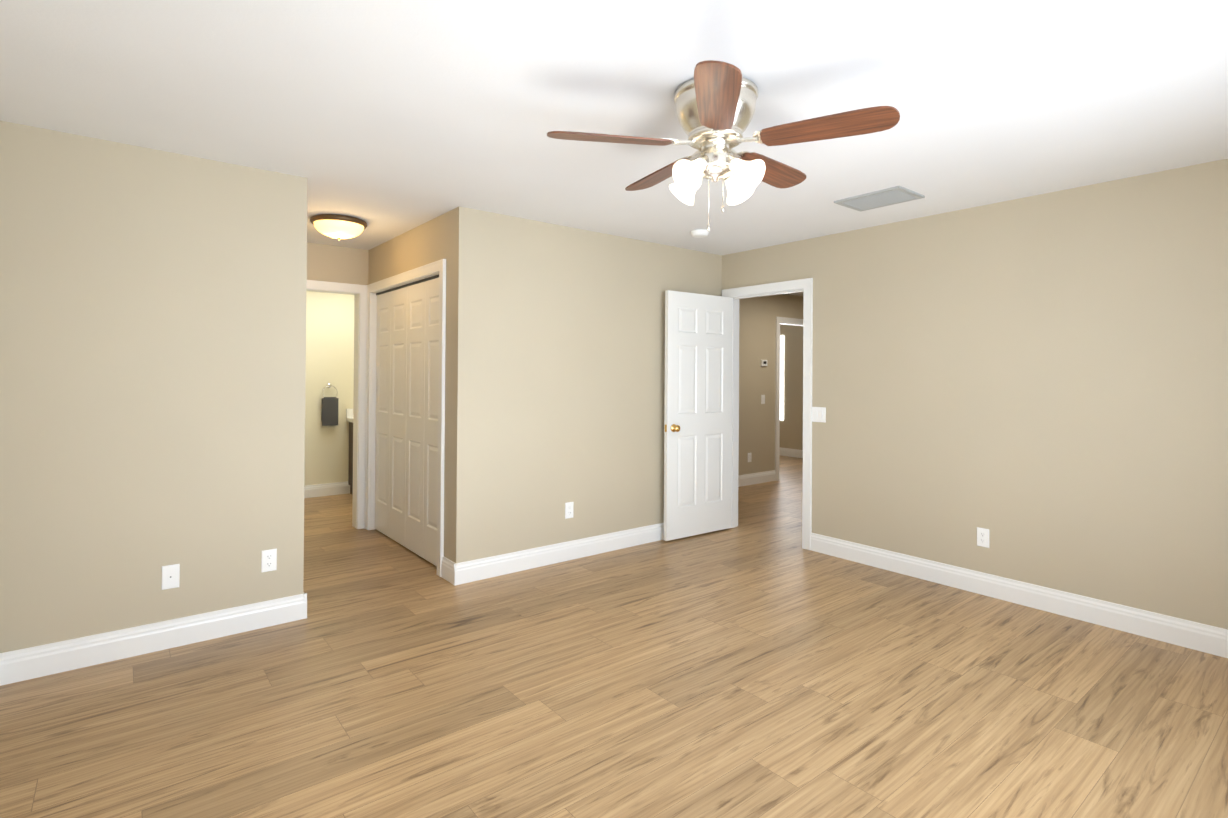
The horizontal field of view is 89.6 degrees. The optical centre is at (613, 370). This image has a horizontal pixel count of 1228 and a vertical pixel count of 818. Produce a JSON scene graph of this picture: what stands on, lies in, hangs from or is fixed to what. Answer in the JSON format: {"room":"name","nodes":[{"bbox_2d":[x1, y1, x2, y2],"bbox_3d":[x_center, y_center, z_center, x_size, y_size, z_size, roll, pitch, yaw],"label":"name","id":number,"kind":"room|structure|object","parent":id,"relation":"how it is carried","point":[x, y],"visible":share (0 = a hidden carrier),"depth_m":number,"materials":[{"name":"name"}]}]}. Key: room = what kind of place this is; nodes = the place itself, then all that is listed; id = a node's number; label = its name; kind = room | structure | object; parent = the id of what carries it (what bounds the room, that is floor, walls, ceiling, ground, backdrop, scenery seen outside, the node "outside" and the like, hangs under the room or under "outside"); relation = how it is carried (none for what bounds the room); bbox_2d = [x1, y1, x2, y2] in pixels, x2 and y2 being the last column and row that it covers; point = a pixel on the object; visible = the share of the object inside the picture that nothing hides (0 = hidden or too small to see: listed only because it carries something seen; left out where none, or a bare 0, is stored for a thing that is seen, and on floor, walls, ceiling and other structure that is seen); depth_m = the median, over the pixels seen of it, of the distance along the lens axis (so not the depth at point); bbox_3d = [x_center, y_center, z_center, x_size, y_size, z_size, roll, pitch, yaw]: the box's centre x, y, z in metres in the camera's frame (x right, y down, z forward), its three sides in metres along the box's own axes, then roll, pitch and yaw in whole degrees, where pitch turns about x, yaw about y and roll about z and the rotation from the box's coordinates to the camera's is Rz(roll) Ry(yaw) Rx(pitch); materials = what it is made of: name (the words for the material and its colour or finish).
{"room":"empty bedroom","nodes":[
{"label":"empty bedroom","id":0,"kind":"room"},
{"bbox_2d":[304,291,353,485],"bbox_3d":[-3.157,0.162,6.924,2.590,2.440,0.120,1,0,-39],"label":"wall","id":1,"kind":"structure","parent":0,"point":[329,338],"depth_m":6.84,"materials":[{"name":"beige paint"}]},
{"bbox_2d":[304,481,349,497],"bbox_3d":[-3.123,1.314,6.864,2.350,0.135,0.016,1,0,-39],"label":"baseboard","id":2,"kind":"structure","parent":1,"relation":"attached to","point":[326,489],"depth_m":6.82,"materials":[{"name":"white wood"}]},
{"bbox_2d":[321,384,338,425],"bbox_3d":[-3.135,0.373,6.821,0.165,0.462,0.069,1,0,-39],"label":"hanger","id":3,"kind":"object","parent":1,"relation":"attached to","point":[329,412],"visible":0.98,"depth_m":6.79,"materials":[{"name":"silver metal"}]},
{"bbox_2d":[307,242,368,284],"bbox_3d":[-2.038,0.161,5.623,2.470,2.440,0.120,1,0,-39],"label":"wall","id":4,"kind":"structure","parent":0,"point":[331,263],"depth_m":5.29,"materials":[{"name":"beige paint"}]},
{"bbox_2d":[306,280,366,528],"bbox_3d":[-2.543,0.311,5.211,0.863,2.126,0.152,1,0,-39],"label":"door frame","id":5,"kind":"structure","parent":4,"relation":"attached to","point":[336,286],"depth_m":5.40,"materials":[{"name":"white wood"}]},
{"bbox_2d":[0,121,721,652],"bbox_3d":[-0.840,0.160,4.206,4.770,2.440,0.120,1,0,-39],"label":"wall","id":6,"kind":"structure","parent":0,"point":[152,353],"depth_m":3.15,"materials":[{"name":"beige paint"}]},
{"bbox_2d":[0,593,306,685],"bbox_3d":[-2.185,1.296,3.042,1.237,0.135,0.016,1,0,-39],"label":"baseboard","id":7,"kind":"structure","parent":6,"relation":"attached to","point":[19,665],"depth_m":2.97,"materials":[{"name":"white wood"}]},
{"bbox_2d":[161,564,179,589],"bbox_3d":[-2.184,1.016,3.048,0.072,0.116,0.006,1,0,-39],"label":"outlet","id":8,"kind":"object","parent":6,"relation":"attached to","point":[170,576],"visible":1,"depth_m":3.05,"materials":[{"name":"white plastic"}]},
{"bbox_2d":[261,548,276,572],"bbox_3d":[-1.848,1.018,3.316,0.072,0.116,0.008,1,0,-39],"label":"outlet","id":9,"kind":"object","parent":6,"relation":"attached to","point":[268,560],"visible":1,"depth_m":3.31,"materials":[{"name":"white plastic"}]},
{"bbox_2d":[454,523,663,585],"bbox_3d":[-0.032,1.322,4.765,2.547,0.135,0.016,1,0,-39],"label":"baseboard","id":10,"kind":"structure","parent":6,"relation":"attached to","point":[488,567],"depth_m":4.43,"materials":[{"name":"white wood"}]},
{"bbox_2d":[565,502,573,518],"bbox_3d":[-0.326,1.024,4.535,0.072,0.116,0.008,1,0,-39],"label":"outlet","id":11,"kind":"object","parent":6,"relation":"attached to","point":[569,509],"visible":1,"depth_m":4.53,"materials":[{"name":"white plastic"}]},
{"bbox_2d":[368,206,475,562],"bbox_3d":[-1.542,0.159,4.755,0.120,2.440,1.855,1,0,-39],"label":"wall","id":12,"kind":"structure","parent":0,"point":[450,237],"depth_m":4.05,"materials":[{"name":"beige paint"}]},
{"bbox_2d":[365,259,445,576],"bbox_3d":[-1.595,0.344,4.819,0.120,2.070,1.510,1,0,-39],"label":"door frame","id":13,"kind":"structure","parent":12,"relation":"attached to","point":[373,418],"depth_m":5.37,"materials":[{"name":"white wood"}]},
{"bbox_2d":[375,277,438,565],"bbox_3d":[-1.589,0.357,4.821,0.064,2.020,1.455,1,0,-39],"label":"bifold closet door","id":14,"kind":"structure","parent":12,"relation":"in","point":[406,432],"depth_m":4.76,"materials":[{"name":"white wood"}]},
{"bbox_2d":[376,275,438,294],"bbox_3d":[-1.596,-0.663,4.819,0.040,0.016,1.470,1,0,-39],"label":"door track","id":15,"kind":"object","parent":12,"relation":"attached to","point":[413,283],"depth_m":4.76,"materials":[{"name":"grey metal"}]},
{"bbox_2d":[441,556,456,584],"bbox_3d":[-1.082,1.310,4.053,0.016,0.135,0.215,1,0,-39],"label":"baseboard","id":16,"kind":"structure","parent":12,"relation":"attached to","point":[447,569],"depth_m":4.05,"materials":[{"name":"white wood"}]},
{"bbox_2d":[0,455,1227,817],"bbox_3d":[1.031,1.451,5.434,9.490,0.100,8.660,1,0,-39],"label":"floor","id":17,"kind":"structure","parent":0,"point":[758,661],"depth_m":2.56,"materials":[{"name":"brown wood"}]},
{"bbox_2d":[346,409,352,494],"bbox_3d":[-2.429,0.862,7.041,1.025,1.050,0.577,1,0,-39],"label":"bathroom vanity","id":18,"kind":"object","parent":17,"relation":"on","point":[349,415],"depth_m":6.91,"materials":[{"name":"brown"}]},
{"bbox_2d":[0,0,1227,295],"bbox_3d":[1.048,-1.089,5.450,9.490,0.100,8.660,1,0,-39],"label":"ceiling","id":19,"kind":"structure","parent":0,"point":[386,120],"depth_m":2.39,"materials":[{"name":"white paint"}]},
{"bbox_2d":[310,214,366,239],"bbox_3d":[-1.948,-0.994,4.383,0.372,0.146,0.372,1,0,-39],"label":"hall ceiling light","id":20,"kind":"object","parent":19,"relation":"attached to","point":[338,226],"visible":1,"depth_m":4.27,"materials":[{"name":"white glass"}]},
{"bbox_2d":[691,229,708,237],"bbox_3d":[0.646,-1.028,4.649,0.140,0.038,0.140,1,0,-39],"label":"smoke detector","id":21,"kind":"object","parent":19,"relation":"attached to","point":[699,233],"visible":0.96,"depth_m":4.60,"materials":[{"name":"white plastic"}]},
{"bbox_2d":[547,60,899,231],"bbox_3d":[0.400,-0.790,2.403,1.208,0.545,1.222,1,0,-39],"label":"fan","id":22,"kind":"object","parent":19,"relation":"hanging from","point":[715,102],"visible":1,"depth_m":2.27,"materials":[{"name":"brown wood"}]},
{"bbox_2d":[834,186,924,211],"bbox_3d":[1.608,-1.039,3.759,0.310,0.014,0.410,1,0,-39],"label":"ceiling vent","id":23,"kind":"object","parent":19,"relation":"in","point":[883,198],"visible":1,"depth_m":3.73,"materials":[{"name":"grey metal"}]},
{"bbox_2d":[738,294,803,474],"bbox_3d":[1.967,0.204,8.003,4.600,2.440,0.120,1,0,-39],"label":"wall","id":24,"kind":"structure","parent":0,"point":[757,329],"depth_m":7.81,"materials":[{"name":"beige paint"}]},
{"bbox_2d":[748,453,751,461],"bbox_3d":[1.689,1.080,7.697,0.072,0.116,0.008,1,0,-39],"label":"outlet","id":25,"kind":"object","parent":24,"relation":"attached to","point":[749,457],"visible":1,"depth_m":7.69,"materials":[{"name":"white plastic"}]},
{"bbox_2d":[738,470,775,486],"bbox_3d":[1.196,1.347,7.298,2.295,0.135,0.016,1,0,-39],"label":"baseboard","id":26,"kind":"structure","parent":24,"relation":"attached to","point":[755,478],"depth_m":7.76,"materials":[{"name":"white wood"}]},
{"bbox_2d":[761,395,764,403],"bbox_3d":[1.899,0.366,7.863,0.072,0.116,0.012,1,0,-39],"label":"light switch","id":27,"kind":"object","parent":24,"relation":"attached to","point":[762,399],"visible":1,"depth_m":7.86,"materials":[{"name":"white plastic"}]},
{"bbox_2d":[761,360,766,365],"bbox_3d":[1.911,-0.097,7.866,0.110,0.085,0.023,1,0,-39],"label":"thermostat","id":28,"kind":"object","parent":24,"relation":"attached to","point":[763,362],"visible":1,"depth_m":7.85,"materials":[{"name":"white plastic"}]},
{"bbox_2d":[775,317,802,480],"bbox_3d":[2.418,0.366,8.350,0.913,2.126,0.142,1,0,-39],"label":"door frame","id":29,"kind":"structure","parent":24,"relation":"attached to","point":[779,320],"depth_m":8.04,"materials":[{"name":"white wood"}]},
{"bbox_2d":[780,324,802,449],"bbox_3d":[3.716,0.227,9.595,0.120,2.440,5.520,1,0,-39],"label":"wall","id":30,"kind":"structure","parent":0,"point":[791,430],"depth_m":10.39,"materials":[{"name":"beige paint"}]},
{"bbox_2d":[780,335,783,419],"bbox_3d":[2.778,0.122,10.657,0.010,1.450,0.350,1,0,-39],"label":"window glow in the room","id":31,"kind":"structure","parent":30,"relation":"attached to","point":[781,377],"depth_m":10.54,"materials":[{"name":"white"}]},
{"bbox_2d":[779,447,802,457],"bbox_3d":[3.655,1.379,9.545,0.016,0.135,5.280,1,0,-39],"label":"baseboard","id":32,"kind":"structure","parent":30,"relation":"attached to","point":[796,453],"depth_m":10.38,"materials":[{"name":"white wood"}]},
{"bbox_2d":[722,159,1227,628],"bbox_3d":[2.412,0.181,3.864,0.120,2.440,4.480,1,0,-39],"label":"wall","id":33,"kind":"structure","parent":0,"point":[1036,386],"depth_m":3.65,"materials":[{"name":"beige paint"}]},
{"bbox_2d":[722,278,812,549],"bbox_3d":[1.310,0.339,5.238,0.164,2.127,0.920,1,0,-39],"label":"door frame","id":34,"kind":"structure","parent":33,"relation":"attached to","point":[806,284],"depth_m":4.90,"materials":[{"name":"white wood"}]},
{"bbox_2d":[664,290,732,540],"bbox_3d":[0.729,0.367,5.252,0.772,2.030,0.157,1,0,-37],"label":"bedroom door","id":35,"kind":"structure","parent":34,"relation":"attached to","point":[698,424],"depth_m":5.21,"materials":[{"name":"white wood"}]},
{"bbox_2d":[812,407,825,422],"bbox_3d":[1.583,0.341,4.790,0.012,0.116,0.118,1,0,-39],"label":"bedroom light switch","id":36,"kind":"object","parent":33,"relation":"attached to","point":[818,414],"visible":1,"depth_m":4.79,"materials":[{"name":"white plastic"}]},
{"bbox_2d":[977,527,988,547],"bbox_3d":[2.310,1.046,3.875,0.008,0.116,0.072,1,0,-39],"label":"outlet","id":37,"kind":"object","parent":33,"relation":"attached to","point":[982,537],"visible":1,"depth_m":3.87,"materials":[{"name":"white plastic"}]},
{"bbox_2d":[810,533,1227,657],"bbox_3d":[2.606,1.332,3.495,0.016,0.135,3.423,1,0,-39],"label":"baseboard","id":38,"kind":"structure","parent":33,"relation":"attached to","point":[1205,638],"depth_m":3.61,"materials":[{"name":"white wood"}]}
]}

